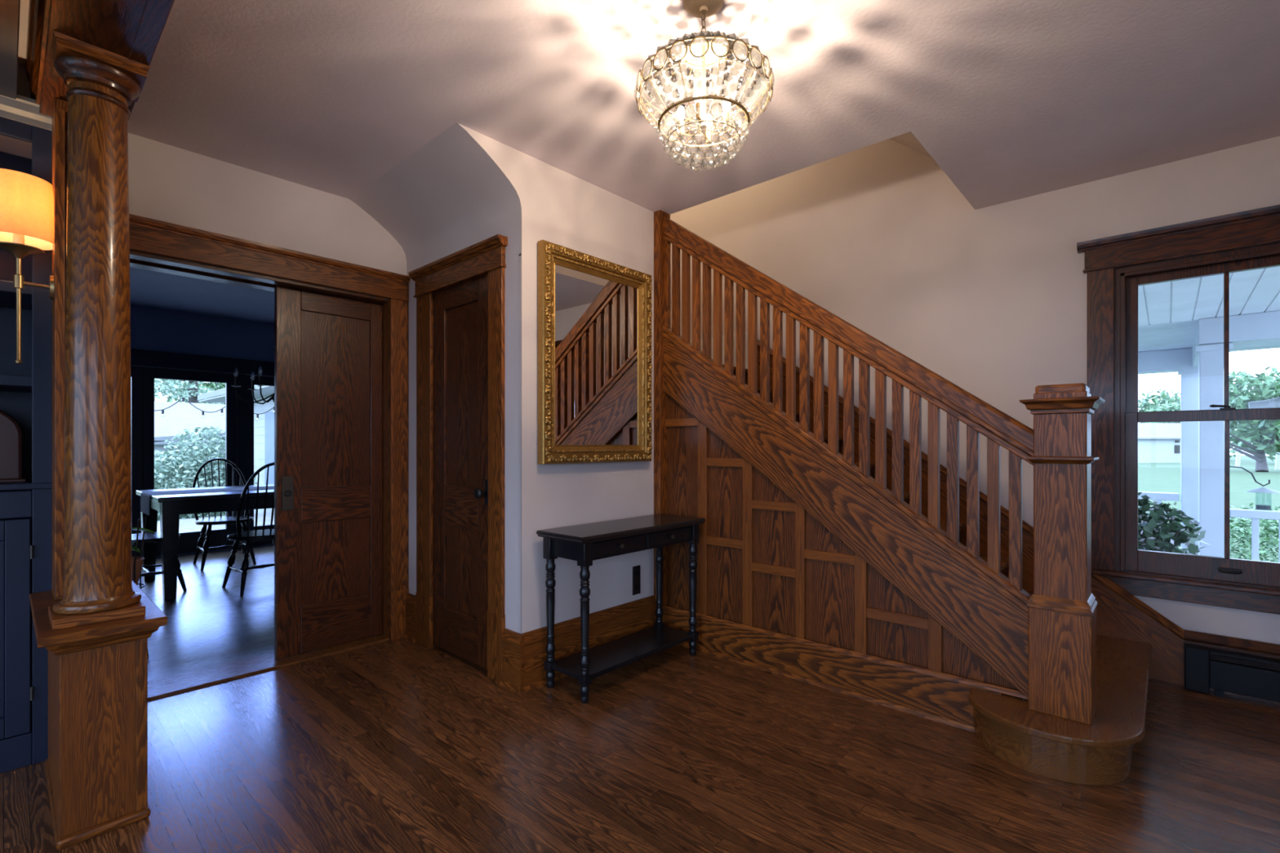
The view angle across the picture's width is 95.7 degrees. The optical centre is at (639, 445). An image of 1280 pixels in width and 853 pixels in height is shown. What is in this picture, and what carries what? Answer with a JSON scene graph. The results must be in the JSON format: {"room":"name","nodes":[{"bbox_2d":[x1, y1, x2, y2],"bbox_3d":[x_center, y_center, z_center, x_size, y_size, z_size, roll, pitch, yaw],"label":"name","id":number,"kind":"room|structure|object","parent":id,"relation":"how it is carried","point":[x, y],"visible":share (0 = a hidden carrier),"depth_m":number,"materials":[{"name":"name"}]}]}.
{"room":"entrance hall","nodes":[
{"label":"entrance hall","id":0,"kind":"room"},
{"bbox_2d":[129,266,274,324],"bbox_3d":[-3.282,-1.530,5.151,4.210,0.180,5.600,0,0,42],"label":"ceiling","id":1,"kind":"structure","parent":0,"point":[148,288],"depth_m":5.62,"materials":[{"name":"blue paint"}]},
{"bbox_2d":[231,348,274,404],"bbox_3d":[-3.175,-0.899,5.054,0.596,1.081,0.632,0,0,42],"label":"dining chandelier","id":2,"kind":"object","parent":1,"relation":"hanging from","point":[260,384],"visible":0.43,"depth_m":4.90,"materials":[{"name":"metal"}]},
{"bbox_2d":[130,305,274,558],"bbox_3d":[-4.821,-0.095,6.551,0.150,2.690,5.600,0,0,42],"label":"wall","id":3,"kind":"structure","parent":0,"point":[151,329],"depth_m":6.39,"materials":[{"name":"blue paint"}]},
{"bbox_2d":[130,348,274,556],"bbox_3d":[-4.888,0.105,6.410,0.140,2.190,2.800,0,0,42],"label":"door","id":4,"kind":"structure","parent":3,"relation":"in","point":[239,414],"depth_m":6.39,"materials":[{"name":"black wood"}]},
{"bbox_2d":[156,511,274,533],"bbox_3d":[-8.153,1.470,7.421,5.950,0.100,12.000,0,0,42],"label":"floor","id":5,"kind":"structure","parent":0,"point":[187,525],"depth_m":10.37,"materials":[{"name":"stone"}]},
{"bbox_2d":[128,133,406,298],"bbox_3d":[-3.148,-0.120,1.986,0.250,2.640,6.700,0,0,42],"label":"wall","id":6,"kind":"structure","parent":0,"point":[167,183],"depth_m":3.03,"materials":[{"name":"grey paint"}]},
{"bbox_2d":[0,62,31,159],"bbox_3d":[-2.853,-1.320,1.872,0.340,0.240,1.328,0,0,42],"label":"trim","id":7,"kind":"structure","parent":6,"relation":"attached to","point":[7,144],"depth_m":2.29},
{"bbox_2d":[147,634,389,700],"bbox_3d":[-2.047,1.204,3.196,0.250,0.032,1.250,0,0,42],"label":"threshold","id":8,"kind":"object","parent":6,"relation":"attached to","point":[179,683],"depth_m":3.08,"materials":[{"name":"brown wood"}]},
{"bbox_2d":[128,213,410,640],"bbox_3d":[-2.037,0.074,3.176,0.312,2.252,1.555,0,0,42],"label":"trim","id":9,"kind":"structure","parent":6,"relation":"attached to","point":[147,235],"depth_m":3.43,"materials":[{"name":"brown wood"}]},
{"bbox_2d":[274,284,383,659],"bbox_3d":[-1.722,0.107,3.538,0.051,2.155,0.885,0,0,42],"label":"door","id":10,"kind":"structure","parent":6,"relation":"in","point":[329,348],"depth_m":3.41,"materials":[{"name":"brown wood"}]},
{"bbox_2d":[349,122,520,633],"bbox_3d":[-1.113,-0.120,3.149,1.195,2.640,0.440,0,0,42],"label":"wall","id":11,"kind":"structure","parent":0,"point":[448,197],"depth_m":2.97,"materials":[{"name":"grey paint"}]},
{"bbox_2d":[403,593,415,643],"bbox_3d":[-1.420,1.062,3.578,0.162,0.275,0.036,0,0,42],"label":"baseboard","id":12,"kind":"structure","parent":11,"relation":"attached to","point":[410,601],"depth_m":3.56,"materials":[{"name":"brown wood"}]},
{"bbox_2d":[408,234,507,682],"bbox_3d":[-1.003,0.076,3.247,0.945,2.248,0.148,0,0,42],"label":"trim","id":13,"kind":"structure","parent":11,"relation":"attached to","point":[486,256],"depth_m":3.08,"materials":[{"name":"brown wood"}]},
{"bbox_2d":[434,274,488,669],"bbox_3d":[-1.012,0.140,3.214,0.617,2.080,0.109,0,0,42],"label":"door","id":14,"kind":"structure","parent":11,"relation":"in","point":[460,310],"depth_m":3.25,"materials":[{"name":"brown wood"}]},
{"bbox_2d":[499,628,524,693],"bbox_3d":[-0.635,1.062,2.863,0.154,0.275,0.036,0,0,42],"label":"baseboard","id":15,"kind":"structure","parent":11,"relation":"attached to","point":[513,655],"depth_m":2.85,"materials":[{"name":"brown wood"}]},
{"bbox_2d":[457,123,653,633],"bbox_3d":[-0.364,-0.120,3.147,0.085,2.640,1.435,0,0,42],"label":"wall","id":16,"kind":"structure","parent":0,"point":[560,207],"depth_m":3.06,"materials":[{"name":"grey paint"}]},
{"bbox_2d":[517,595,656,693],"bbox_3d":[-0.232,1.062,3.202,0.036,0.275,1.046,0,0,42],"label":"baseboard","id":17,"kind":"structure","parent":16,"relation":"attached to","point":[606,625],"depth_m":3.09,"materials":[{"name":"brown wood"}]},
{"bbox_2d":[537,239,652,464],"bbox_3d":[-0.216,-0.464,3.189,0.057,1.117,0.819,0,0,42],"label":"wall mirror","id":18,"kind":"object","parent":16,"relation":"attached to","point":[595,353],"visible":1,"depth_m":3.14,"materials":[{"name":"gold metal"}]},
{"bbox_2d":[555,264,637,444],"bbox_3d":[-0.228,-0.464,3.199,0.008,0.937,0.639,0,0,42],"label":"mirror glass","id":19,"kind":"object","parent":18,"relation":"attached to","point":[596,312],"depth_m":3.17,"materials":[{"name":"silver mirror"}]},
{"bbox_2d":[632,564,640,595],"bbox_3d":[-0.020,0.805,3.453,0.011,0.170,0.066,0,0,42],"label":"wall outlet","id":20,"kind":"object","parent":16,"relation":"attached to","point":[637,569],"visible":1,"depth_m":3.45,"materials":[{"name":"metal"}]},
{"bbox_2d":[635,570,639,577],"bbox_3d":[-0.018,0.765,3.451,0.004,0.038,0.038,0,0,42],"label":"socket","id":21,"kind":"object","parent":20,"relation":"attached to","point":[637,572],"depth_m":3.45,"materials":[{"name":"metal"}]},
{"bbox_2d":[635,583,639,590],"bbox_3d":[-0.018,0.845,3.451,0.004,0.038,0.038,0,0,42],"label":"socket","id":22,"kind":"object","parent":20,"relation":"attached to","point":[637,585],"depth_m":3.45,"materials":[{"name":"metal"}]},
{"bbox_2d":[0,545,1279,852],"bbox_3d":[-2.232,1.250,2.302,9.600,0.100,8.400,0,0,42],"label":"floor","id":23,"kind":"structure","parent":0,"point":[402,745],"depth_m":2.15,"materials":[{"name":"brown wood"}]},
{"bbox_2d":[0,93,52,773],"bbox_3d":[-2.814,-0.040,1.842,0.438,2.480,1.335,0,0,42],"label":"built-in cabinet","id":24,"kind":"object","parent":23,"relation":"on","point":[25,387],"visible":0.9,"depth_m":2.18,"materials":[{"name":"blue paint"}]},
{"bbox_2d":[0,409,26,483],"bbox_3d":[-2.555,-0.011,2.155,0.220,0.307,0.368,0,0,42],"label":"radio","id":25,"kind":"object","parent":24,"relation":"on","point":[11,432],"visible":1,"depth_m":2.19,"materials":[{"name":"brown wood"}]},
{"bbox_2d":[0,479,52,490],"bbox_3d":[-2.820,0.153,1.841,0.390,0.023,1.326,0,0,42],"label":"countertop","id":26,"kind":"structure","parent":24,"relation":"on","point":[28,485],"depth_m":2.15,"materials":[{"name":"blue paint"}]},
{"bbox_2d":[29,30,168,849],"bbox_3d":[-1.906,-0.020,2.021,0.756,2.440,0.294,0,0,42],"label":"column","id":27,"kind":"structure","parent":23,"relation":"on","point":[95,637],"depth_m":1.82,"materials":[{"name":"brown wood"}]},
{"bbox_2d":[52,97,68,599],"bbox_3d":[-2.083,-0.344,2.175,0.172,1.793,0.168,0,0,42],"label":"pilaster","id":28,"kind":"object","parent":27,"relation":"on","point":[60,112],"visible":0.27,"depth_m":2.07,"materials":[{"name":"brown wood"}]},
{"bbox_2d":[0,168,54,364],"bbox_3d":[-2.183,-0.610,2.036,0.196,0.650,0.196,0,0,42],"label":"wall sconce","id":29,"kind":"object","parent":28,"relation":"attached to","point":[26,200],"visible":0.98,"depth_m":2.02,"materials":[{"name":"fabric"}]},
{"bbox_2d":[25,0,174,119],"bbox_3d":[-0.590,-1.339,0.793,5.140,0.202,0.266,0,0,42],"label":"ceiling beam","id":30,"kind":"structure","parent":27,"relation":"on","point":[132,29],"depth_m":1.74,"materials":[{"name":"brown wood"}]},
{"bbox_2d":[131,515,154,656],"bbox_3d":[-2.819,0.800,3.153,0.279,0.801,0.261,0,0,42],"label":"chair","id":31,"kind":"object","parent":23,"relation":"on","point":[136,562],"visible":0.29,"depth_m":3.17,"materials":[{"name":"black paint"}]},
{"bbox_2d":[131,532,186,591],"bbox_3d":[-4.086,0.670,4.692,0.490,1.068,0.592,0,0,42],"label":"chair","id":32,"kind":"object","parent":23,"relation":"on","point":[148,537],"visible":0.15,"depth_m":4.74,"materials":[{"name":"black paint"}]},
{"bbox_2d":[136,484,274,600],"bbox_3d":[-3.401,0.800,5.489,1.100,0.800,1.960,0,0,42],"label":"dining table","id":33,"kind":"object","parent":23,"relation":"on","point":[170,507],"visible":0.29,"depth_m":4.63,"materials":[{"name":"black paint"}]},
{"bbox_2d":[140,485,274,515],"bbox_3d":[-3.391,0.478,5.471,0.420,0.164,1.974,0,0,42],"label":"table runner","id":34,"kind":"object","parent":33,"relation":"on","point":[144,496],"visible":0.76,"depth_m":4.91,"materials":[{"name":"white fabric"}]},
{"bbox_2d":[191,457,256,570],"bbox_3d":[-4.231,0.670,5.885,0.490,1.068,0.592,0,0,-45],"label":"chair","id":35,"kind":"object","parent":23,"relation":"on","point":[243,519],"visible":0.73,"depth_m":5.83,"materials":[{"name":"black paint"}]},
{"bbox_2d":[222,462,274,596],"bbox_3d":[-3.153,0.670,4.870,0.592,1.068,0.490,0,0,39],"label":"chair","id":36,"kind":"object","parent":23,"relation":"on","point":[256,535],"visible":0.58,"depth_m":4.70,"materials":[{"name":"black paint"}]},
{"bbox_2d":[536,513,705,703],"bbox_3d":[-0.068,0.810,3.094,0.335,0.780,0.948,0,0,42],"label":"console table","id":37,"kind":"object","parent":23,"relation":"on","point":[584,544],"visible":1,"depth_m":2.92,"materials":[{"name":"black paint"}]},
{"bbox_2d":[551,625,692,679],"bbox_3d":[-0.070,1.092,3.096,0.276,0.024,0.856,0,0,42],"label":"shelf","id":38,"kind":"object","parent":37,"relation":"attached to","point":[606,658],"depth_m":3.04,"materials":[{"name":"black paint"}]},
{"bbox_2d":[653,209,1183,785],"bbox_3d":[1.273,-0.120,3.229,2.584,2.640,1.510,0,0,42],"label":"staircase","id":39,"kind":"structure","parent":23,"relation":"on","point":[836,553],"depth_m":2.78,"materials":[{"name":"brown wood"}]},
{"bbox_2d":[1184,643,1279,702],"bbox_3d":[3.244,1.094,2.366,1.487,0.212,0.075,0,0,42],"label":"baseboard heater","id":40,"kind":"object","parent":23,"relation":"on","point":[1202,673],"visible":1,"depth_m":2.75,"materials":[{"name":"black metal"}]},
{"bbox_2d":[17,0,1279,214],"bbox_3d":[-0.717,-1.530,0.653,5.140,0.180,8.000,0,0,42],"label":"ceiling","id":41,"kind":"structure","parent":0,"point":[1012,100],"depth_m":2.29,"materials":[{"name":"paint"}]},
{"bbox_2d":[0,0,20,98],"bbox_3d":[-0.710,-1.351,0.364,4.740,0.178,0.482,0,0,42],"label":"beam","id":42,"kind":"structure","parent":41,"relation":"attached to","point":[9,9],"depth_m":1.83,"materials":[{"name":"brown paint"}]},
{"bbox_2d":[634,0,774,171],"bbox_3d":[0.206,-1.171,1.875,0.445,0.538,0.447,0,0,-23],"label":"chandelier","id":43,"kind":"object","parent":41,"relation":"hanging from","point":[704,50],"visible":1,"depth_m":1.87,"materials":[{"name":"clear glass"}]},
{"bbox_2d":[678,119,684,137],"bbox_3d":[0.135,-1.040,1.900,0.020,0.050,0.020,0,0,42],"label":"bulb","id":44,"kind":"object","parent":43,"relation":"attached to","point":[682,130],"depth_m":1.89,"materials":[{"name":"white glass"}]},
{"bbox_2d":[694,102,701,120],"bbox_3d":[0.181,-1.040,1.804,0.020,0.050,0.020,0,0,42],"label":"bulb","id":45,"kind":"object","parent":43,"relation":"attached to","point":[698,104],"depth_m":1.80,"materials":[{"name":"white glass"}]},
{"bbox_2d":[705,126,711,144],"bbox_3d":[0.231,-1.040,1.946,0.020,0.050,0.020,0,0,42],"label":"bulb","id":46,"kind":"object","parent":43,"relation":"attached to","point":[708,134],"depth_m":1.94,"materials":[{"name":"white glass"}]},
{"bbox_2d":[723,110,729,128],"bbox_3d":[0.276,-1.040,1.850,0.020,0.050,0.020,0,0,42],"label":"bulb","id":47,"kind":"object","parent":43,"relation":"attached to","point":[726,115],"depth_m":1.84,"materials":[{"name":"white glass"}]},
{"bbox_2d":[889,131,933,158],"bbox_3d":[0.628,-2.490,3.958,2.800,1.820,1.300,0,0,42],"label":"ceiling","id":48,"kind":"structure","parent":0,"point":[908,139],"depth_m":3.66,"materials":[{"name":"paint"}]},
{"bbox_2d":[670,136,1279,644],"bbox_3d":[2.007,-1.100,3.690,5.200,4.600,0.160,0,0,42],"label":"wall","id":49,"kind":"structure","parent":0,"point":[992,300],"depth_m":3.58,"materials":[{"name":"grey paint"}]},
{"bbox_2d":[690,332,747,368],"bbox_3d":[0.467,-0.750,4.970,1.080,0.300,0.020,0,0,42],"label":"baseboard","id":50,"kind":"structure","parent":49,"relation":"attached to","point":[746,333],"depth_m":4.69,"materials":[{"name":"white paint"}]},
{"bbox_2d":[1076,204,1279,614],"bbox_3d":[2.880,-0.160,2.841,1.165,1.889,0.200,0,0,42],"label":"window","id":51,"kind":"structure","parent":49,"relation":"in","point":[1115,266],"depth_m":3.01,"materials":[{"name":"brown wood"}]},
{"bbox_2d":[1183,630,1279,704],"bbox_3d":[3.291,1.062,2.382,1.540,0.276,0.046,0,0,42],"label":"baseboard","id":52,"kind":"structure","parent":49,"relation":"attached to","point":[1211,641],"depth_m":2.77,"materials":[{"name":"brown wood"}]},
{"bbox_2d":[1137,266,1279,325],"bbox_3d":[3.756,-1.115,4.127,10.000,0.049,2.840,0,0,42],"label":"ceiling","id":53,"kind":"structure","parent":0,"point":[1255,291],"depth_m":4.28,"materials":[{"name":"paint"}]},
{"bbox_3d":[3.840,1.470,4.219,12.000,0.100,3.090,0,0,42],"label":"floor","id":54,"kind":"structure","parent":0,"visible":0},
{"bbox_2d":[1137,492,1210,555],"bbox_3d":[3.569,0.845,4.058,0.615,1.150,0.518,0,0,42],"label":"flowering shrub","id":55,"kind":"object","parent":54,"relation":"on","point":[1152,536],"visible":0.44,"depth_m":3.92,"materials":[{"name":"green plant"}]},
{"bbox_2d":[1137,311,1279,557],"bbox_3d":[5.434,0.325,5.970,12.000,2.950,2.255,0,0,42],"label":"porch","id":56,"kind":"object","parent":54,"relation":"on","point":[1193,349],"visible":0.41,"depth_m":5.01,"materials":[{"name":"white paint"}]},
{"bbox_2d":[1137,491,1179,551],"bbox_3d":[4.267,0.935,8.327,5.100,0.770,0.120,0,0,42],"label":"porch railing","id":57,"kind":"object","parent":56,"relation":"attached to","point":[1159,496],"visible":0.02,"depth_m":6.67,"materials":[{"name":"white paint"}]},
{"bbox_2d":[1229,508,1279,562],"bbox_3d":[6.744,0.932,3.409,4.615,0.775,0.140,0,0,42],"label":"porch railing","id":58,"kind":"object","parent":56,"relation":"attached to","point":[1255,514],"visible":0.51,"depth_m":4.83,"materials":[{"name":"white paint"}]},
{"bbox_2d":[1248,395,1279,408],"bbox_3d":[5.914,-0.614,5.165,0.702,0.626,0.152,0,0,29],"label":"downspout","id":59,"kind":"object","parent":56,"relation":"attached to","point":[1273,402],"visible":0.73,"depth_m":5.25,"materials":[{"name":"white metal"}]},
{"label":"outside","id":60,"kind":"structure","parent":0,"visible":0},
{"bbox_2d":[157,455,1279,562],"bbox_3d":[22.564,2.100,47.073,270.000,0.300,220.000,0,0,42],"label":"lawn","id":61,"kind":"structure","parent":60,"point":[1152,477],"depth_m":29.36,"materials":[{"name":"green plant"}]},
{"bbox_2d":[154,401,225,486],"bbox_3d":[-13.880,0.265,17.806,3.900,3.370,5.400,0,0,42],"label":"garage","id":62,"kind":"structure","parent":61,"relation":"on","point":[178,417],"depth_m":17.76,"materials":[{"name":"white"}]},
{"bbox_2d":[154,378,255,444],"bbox_3d":[-16.961,-1.575,22.374,8.163,7.050,7.841,0,0,19],"label":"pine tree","id":63,"kind":"object","parent":61,"relation":"on","point":[192,391],"visible":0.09,"depth_m":20.89,"materials":[{"name":"green plant"}]},
{"bbox_2d":[154,426,257,520],"bbox_3d":[-9.604,0.696,11.740,1.548,2.228,3.274,0,0,42],"label":"hedge","id":64,"kind":"object","parent":61,"relation":"on","point":[189,463],"visible":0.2,"depth_m":11.87,"materials":[{"name":"green plant"}]},
{"bbox_2d":[164,379,262,404],"bbox_3d":[-32.542,-2.702,45.889,8.717,9.398,8.504,0,0,-3],"label":"tree","id":65,"kind":"object","parent":61,"relation":"on","point":[211,384],"visible":0.09,"depth_m":43.71,"materials":[{"name":"green plant"}]},
{"bbox_2d":[197,385,274,513],"bbox_3d":[-6.429,-0.575,13.661,11.100,5.050,4.450,0,0,42],"label":"house wing","id":66,"kind":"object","parent":61,"relation":"on","point":[264,428],"visible":0.06,"depth_m":14.17,"materials":[{"name":"white"}]},
{"bbox_2d":[154,397,274,421],"bbox_3d":[-7.902,-0.659,10.632,0.051,0.397,2.298,0,0,42],"label":"string lights","id":67,"kind":"object","parent":66,"relation":"hanging from","point":[182,398],"visible":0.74,"depth_m":10.55,"materials":[{"name":"plastic"}]},
{"bbox_2d":[1137,422,1181,462],"bbox_3d":[57.874,-0.285,66.000,8.000,4.470,5.600,0,0,-3],"label":"farmhouse","id":68,"kind":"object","parent":61,"relation":"on","point":[1157,442],"visible":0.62,"depth_m":63.60,"materials":[{"name":"white"}]},
{"bbox_2d":[1137,388,1181,422],"bbox_3d":[80.795,-3.283,89.939,9.863,10.893,9.611,0,0,42],"label":"tree","id":69,"kind":"object","parent":61,"relation":"on","point":[1163,397],"visible":0.13,"depth_m":89.44,"materials":[{"name":"green plant"}]},
{"bbox_2d":[1145,508,1239,536],"bbox_3d":[10.322,1.601,11.485,2.231,0.760,1.828,0,0,42],"label":"hedge","id":70,"kind":"object","parent":61,"relation":"on","point":[1176,508],"visible":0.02,"depth_m":10.95,"materials":[{"name":"green plant"}]},
{"bbox_2d":[1144,400,1242,457],"bbox_3d":[72.571,-2.273,75.705,10.285,8.893,8.942,0,0,42],"label":"tree","id":71,"kind":"object","parent":61,"relation":"on","point":[1179,405],"visible":0.03,"depth_m":77.89,"materials":[{"name":"green plant"}]},
{"bbox_2d":[1179,502,1279,562],"bbox_3d":[9.955,1.442,9.293,2.214,1.036,1.620,0,0,42],"label":"hedge","id":72,"kind":"object","parent":61,"relation":"on","point":[1264,534],"visible":0.46,"depth_m":9.15,"materials":[{"name":"green plant"}]},
{"bbox_2d":[1235,426,1241,466],"bbox_3d":[51.730,-0.025,50.008,0.649,3.976,0.296,0,0,-3],"label":"pole","id":73,"kind":"object","parent":61,"relation":"on","point":[1237,460],"visible":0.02,"depth_m":49.92,"materials":[{"name":"white"}]},
{"bbox_2d":[1229,466,1279,510],"bbox_3d":[5.364,1.067,5.124,0.406,1.765,0.200,0,0,42],"label":"bird feeder","id":74,"kind":"object","parent":61,"relation":"on","point":[1261,490],"visible":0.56,"depth_m":5.03,"materials":[{"name":"metal"}]},
{"bbox_2d":[1229,369,1279,471],"bbox_3d":[45.153,-1.685,42.086,7.654,7.586,5.933,0,0,15],"label":"tree","id":75,"kind":"object","parent":61,"relation":"on","point":[1264,435],"visible":0.59,"depth_m":41.63,"materials":[{"name":"green plant"}]},
{"bbox_2d":[1240,365,1279,461],"bbox_3d":[68.291,-2.931,59.074,10.544,11.000,11.458,0,0,42],"label":"tree","id":76,"kind":"object","parent":61,"relation":"on","point":[1273,371],"visible":0.12,"depth_m":61.32,"materials":[{"name":"green plant"}]},
{"bbox_2d":[1274,452,1279,470],"bbox_3d":[50.782,-0.025,46.008,0.649,3.976,0.296,0,0,-3],"label":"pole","id":77,"kind":"object","parent":61,"relation":"on","point":[1277,456],"visible":0.53,"depth_m":45.92,"materials":[{"name":"white"}]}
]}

